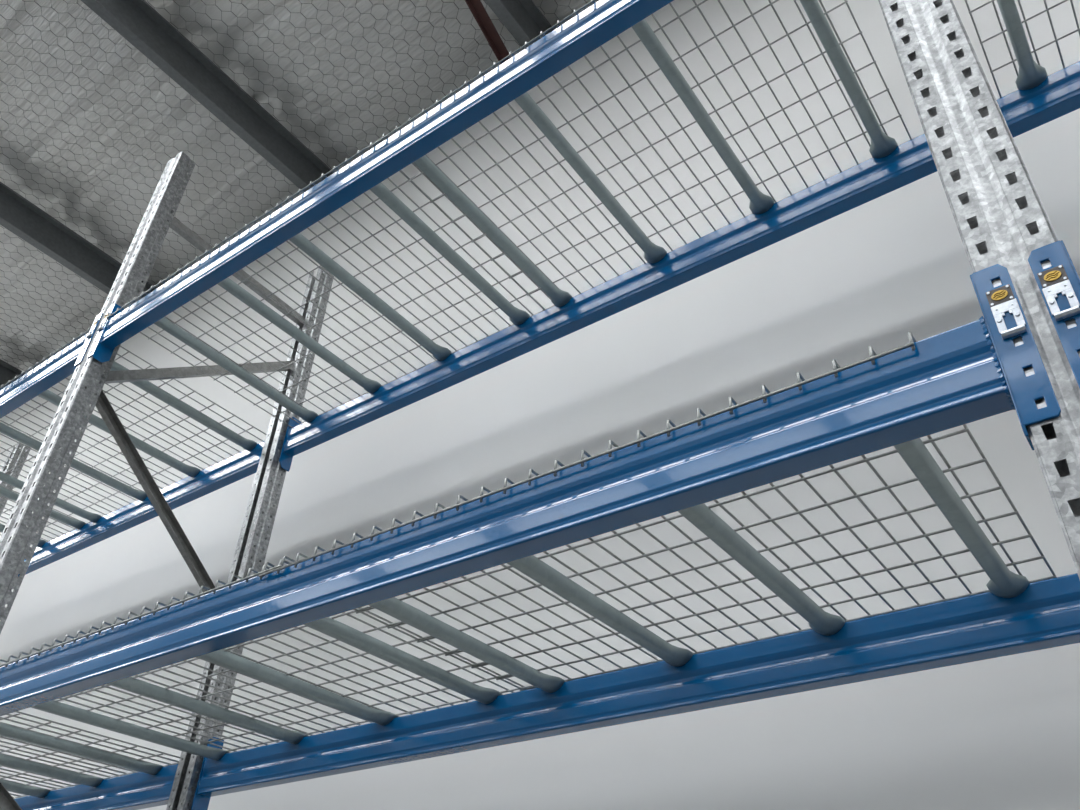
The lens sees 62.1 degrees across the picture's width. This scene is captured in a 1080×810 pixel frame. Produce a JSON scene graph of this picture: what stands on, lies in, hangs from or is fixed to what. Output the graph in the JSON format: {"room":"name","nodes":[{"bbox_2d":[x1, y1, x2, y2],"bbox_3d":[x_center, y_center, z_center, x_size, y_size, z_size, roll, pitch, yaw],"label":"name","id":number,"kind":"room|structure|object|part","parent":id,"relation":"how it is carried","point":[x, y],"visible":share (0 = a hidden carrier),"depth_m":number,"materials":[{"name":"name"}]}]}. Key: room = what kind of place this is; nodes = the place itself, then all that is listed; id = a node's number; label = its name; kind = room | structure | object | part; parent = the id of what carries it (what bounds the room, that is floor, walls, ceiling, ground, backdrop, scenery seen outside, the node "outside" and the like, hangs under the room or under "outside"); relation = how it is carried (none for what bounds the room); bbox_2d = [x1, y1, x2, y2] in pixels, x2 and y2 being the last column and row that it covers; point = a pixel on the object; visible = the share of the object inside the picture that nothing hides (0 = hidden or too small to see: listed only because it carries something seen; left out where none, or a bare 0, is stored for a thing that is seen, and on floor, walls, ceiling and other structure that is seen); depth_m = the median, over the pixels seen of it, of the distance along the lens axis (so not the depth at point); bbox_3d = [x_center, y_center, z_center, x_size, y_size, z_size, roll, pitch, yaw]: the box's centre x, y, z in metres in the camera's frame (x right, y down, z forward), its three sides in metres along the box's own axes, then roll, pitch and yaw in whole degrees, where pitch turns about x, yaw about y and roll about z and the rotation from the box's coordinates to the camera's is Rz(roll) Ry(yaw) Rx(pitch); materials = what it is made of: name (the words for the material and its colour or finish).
{"room":"warehouse","nodes":[
{"label":"warehouse","id":0,"kind":"room"},
{"bbox_2d":[0,0,598,372],"bbox_3d":[-5.423,-5.451,0.828,24.000,0.147,15.200,-22,-43,29],"label":"ceiling","id":1,"kind":"structure","parent":0,"point":[187,18],"depth_m":5.45,"materials":[{"name":"metal"}]},
{"bbox_2d":[0,359,25,389],"bbox_3d":[-8.897,-3.944,2.857,0.132,0.207,15.200,-22,-43,29],"label":"roof beam","id":2,"kind":"structure","parent":1,"relation":"attached to","point":[8,372],"depth_m":7.61,"materials":[{"name":"grey metal"}]},
{"bbox_2d":[0,182,156,301],"bbox_3d":[-7.381,-4.556,1.935,0.132,0.207,15.200,-22,-43,29],"label":"roof beam","id":3,"kind":"structure","parent":1,"relation":"attached to","point":[18,215],"depth_m":6.26,"materials":[{"name":"grey metal"}]},
{"bbox_2d":[81,0,334,191],"bbox_3d":[-5.828,-5.181,0.991,0.132,0.207,15.200,-22,-43,29],"label":"roof beam","id":4,"kind":"structure","parent":1,"relation":"attached to","point":[139,23],"depth_m":5.21,"materials":[{"name":"grey metal"}]},
{"bbox_2d":[0,0,593,369],"bbox_3d":[-3.268,-1.502,5.924,8.198,0.048,2.151,-22,-43,29],"label":"netting","id":5,"kind":"object","parent":1,"relation":"attached to","point":[77,0],"visible":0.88,"depth_m":5.46,"materials":[{"name":"grey metal"}]},
{"bbox_2d":[484,0,553,49],"bbox_3d":[-4.418,-5.750,0.133,0.132,0.207,15.200,-22,-43,29],"label":"roof beam","id":6,"kind":"structure","parent":1,"relation":"attached to","point":[523,19],"depth_m":4.79,"materials":[{"name":"grey metal"}]},
{"bbox_2d":[465,0,508,64],"bbox_3d":[-0.243,-1.941,4.774,0.055,0.054,0.580,-14,-40,21],"label":"brace","id":7,"kind":"object","parent":6,"relation":"attached to","point":[476,7],"visible":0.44,"depth_m":4.74,"materials":[{"name":"red metal"}]},
{"bbox_2d":[0,0,1079,809],"bbox_3d":[-1.010,0.795,3.944,24.000,6.525,0.200,-22,-43,29],"label":"wall","id":8,"kind":"structure","parent":0,"point":[999,733],"depth_m":3.21,"materials":[{"name":"white paint"}]},
{"bbox_3d":[-7.375,-1.807,-4.796,24.400,0.200,21.400,-22,-43,29],"label":"floor","id":9,"kind":"structure","parent":0,"visible":0},
{"bbox_2d":[0,443,30,515],"bbox_3d":[-3.728,1.971,4.202,0.150,4.735,0.949,-22,-43,29],"label":"frame","id":10,"kind":"object","parent":9,"relation":"on","point":[23,448],"visible":0.6,"depth_m":5.77,"materials":[{"name":"metal"}]},
{"bbox_2d":[0,151,333,809],"bbox_3d":[-1.421,1.041,2.799,0.150,4.735,0.949,-22,-43,29],"label":"frame","id":11,"kind":"object","parent":9,"relation":"on","point":[85,386],"visible":0.75,"depth_m":3.33,"materials":[{"name":"metal"}]},
{"bbox_2d":[0,312,102,418],"bbox_3d":[-2.776,0.223,4.018,2.818,0.259,0.069,-22,-43,29],"label":"beam","id":12,"kind":"structure","parent":11,"relation":"attached to","point":[63,364],"depth_m":3.46,"materials":[{"name":"blue metal"}]},
{"bbox_3d":[-2.774,0.225,4.020,2.730,0.118,0.050,-22,-43,29],"label":"beam rail","id":13,"kind":"part","parent":12,"relation":"part of","materials":[{"name":"blue metal"}]},
{"bbox_2d":[0,485,90,546],"bbox_3d":[-3.061,0.607,4.657,1.358,0.041,0.934,-22,-43,29],"label":"deck","id":14,"kind":"object","parent":12,"relation":"on","point":[8,494],"visible":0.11,"depth_m":4.58,"materials":[{"name":"metal"}]},
{"bbox_2d":[0,327,266,522],"bbox_3d":[-1.977,0.174,3.994,1.384,0.041,0.934,-22,-43,29],"label":"deck","id":15,"kind":"object","parent":12,"relation":"on","point":[147,386],"visible":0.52,"depth_m":3.96,"materials":[{"name":"metal"}]},
{"bbox_2d":[14,764,177,809],"bbox_3d":[-2.321,1.741,3.759,2.818,0.259,0.069,-22,-43,29],"label":"beam","id":16,"kind":"structure","parent":11,"relation":"attached to","point":[139,790],"depth_m":3.26,"materials":[{"name":"blue metal"}]},
{"bbox_3d":[-1.665,0.830,2.538,0.104,4.727,0.078,-22,-43,29],"label":"post","id":17,"kind":"part","parent":11,"relation":"part of","materials":[{"name":"metal"}]},
{"bbox_2d":[18,441,278,576],"bbox_3d":[-2.268,0.650,4.569,2.818,0.259,0.069,-22,-43,29],"label":"beam","id":18,"kind":"structure","parent":11,"relation":"attached to","point":[245,463],"depth_m":4.30,"materials":[{"name":"blue metal"}]},
{"bbox_3d":[-1.177,1.245,3.064,0.104,4.727,0.078,-22,-43,29],"label":"post","id":19,"kind":"part","parent":11,"relation":"part of","materials":[{"name":"metal"}]},
{"bbox_3d":[-2.829,1.318,3.205,2.818,0.259,0.069,-22,-43,29],"label":"beam","id":20,"kind":"structure","parent":11,"relation":"attached to","visible":0},
{"bbox_2d":[0,711,179,797],"bbox_3d":[-2.027,1.266,3.181,1.389,0.045,0.934,-22,-43,29],"label":"deck","id":21,"kind":"object","parent":20,"relation":"on","point":[7,731],"visible":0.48,"depth_m":3.11,"materials":[{"name":"metal"}]},
{"bbox_2d":[878,0,1079,578],"bbox_3d":[0.881,0.113,1.398,0.150,4.735,0.949,-22,-43,29],"label":"upright","id":22,"kind":"object","parent":9,"relation":"on","point":[999,214],"visible":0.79,"depth_m":1.26,"materials":[{"name":"metal"}]},
{"bbox_2d":[87,0,673,362],"bbox_3d":[-0.470,-0.707,2.615,2.818,0.259,0.069,-22,-43,29],"label":"beam","id":23,"kind":"structure","parent":22,"relation":"attached to","point":[604,20],"depth_m":2.56,"materials":[{"name":"blue metal"}]},
{"bbox_2d":[106,133,554,427],"bbox_3d":[-0.750,-0.324,3.252,1.402,0.041,0.934,-22,-43,29],"label":"deck","id":24,"kind":"object","parent":23,"relation":"on","point":[517,316],"visible":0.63,"depth_m":3.22,"materials":[{"name":"metal"}]},
{"bbox_2d":[368,0,911,309],"bbox_3d":[0.296,-0.742,2.612,1.301,0.041,0.934,-22,-43,29],"label":"deck","id":25,"kind":"object","parent":23,"relation":"on","point":[882,145],"visible":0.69,"depth_m":2.58,"materials":[{"name":"metal"}]},
{"bbox_2d":[0,264,1060,715],"bbox_3d":[-0.522,0.388,1.802,2.818,0.259,0.069,-22,-43,29],"label":"beam","id":26,"kind":"structure","parent":22,"relation":"attached to","point":[973,371],"depth_m":1.38,"materials":[{"name":"blue metal"}]},
{"bbox_2d":[0,556,533,759],"bbox_3d":[-0.808,0.771,2.444,1.397,0.045,0.934,-22,-43,29],"label":"deck","id":27,"kind":"object","parent":26,"relation":"on","point":[329,626],"visible":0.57,"depth_m":2.44,"materials":[{"name":"metal"}]},
{"bbox_2d":[258,332,1055,692],"bbox_3d":[0.234,0.355,1.806,1.316,0.045,0.934,-22,-43,29],"label":"deck","id":28,"kind":"object","parent":26,"relation":"on","point":[1004,583],"visible":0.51,"depth_m":1.76,"materials":[{"name":"metal"}]},
{"bbox_3d":[0.588,-0.139,1.147,0.029,0.025,0.002,-22,-43,29],"label":"emblem plate","id":29,"kind":"part","parent":26,"relation":"part of","materials":[{"name":"brown metal"}]},
{"bbox_2d":[279,134,936,471],"bbox_3d":[0.038,-0.280,3.166,2.818,0.259,0.069,-22,-43,29],"label":"beam","id":30,"kind":"structure","parent":22,"relation":"attached to","point":[912,160],"depth_m":2.96,"materials":[{"name":"blue metal"}]},
{"bbox_2d":[191,573,1079,809],"bbox_3d":[-0.015,0.811,2.356,2.818,0.259,0.069,-22,-43,29],"label":"beam","id":31,"kind":"structure","parent":22,"relation":"attached to","point":[983,626],"depth_m":2.09,"materials":[{"name":"blue metal"}]},
{"bbox_2d":[996,61,1079,137],"bbox_3d":[2.334,-1.206,1.769,2.818,0.259,0.069,-22,-43,29],"label":"beam","id":32,"kind":"structure","parent":22,"relation":"attached to","point":[1058,95],"depth_m":2.35,"materials":[{"name":"blue metal"}]},
{"bbox_2d":[1028,240,1079,388],"bbox_3d":[1.774,-0.538,0.405,2.818,0.259,0.069,-22,-43,29],"label":"beam","id":33,"kind":"structure","parent":22,"relation":"attached to","point":[1058,282],"depth_m":1.10,"materials":[{"name":"blue metal"}]},
{"bbox_3d":[0.638,-0.160,1.116,0.029,0.025,0.002,-22,-43,29],"label":"emblem plate","id":34,"kind":"part","parent":33,"relation":"part of","materials":[{"name":"brown metal"}]},
{"bbox_3d":[1.827,-1.633,1.218,2.818,0.259,0.069,-22,-43,29],"label":"beam","id":35,"kind":"structure","parent":22,"relation":"attached to","visible":0},
{"bbox_2d":[965,0,1079,97],"bbox_3d":[1.514,-1.233,1.871,1.245,0.041,0.934,-22,-43,29],"label":"deck","id":36,"kind":"object","parent":35,"relation":"on","point":[1031,74],"visible":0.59,"depth_m":2.30,"materials":[{"name":"metal"}]}
]}

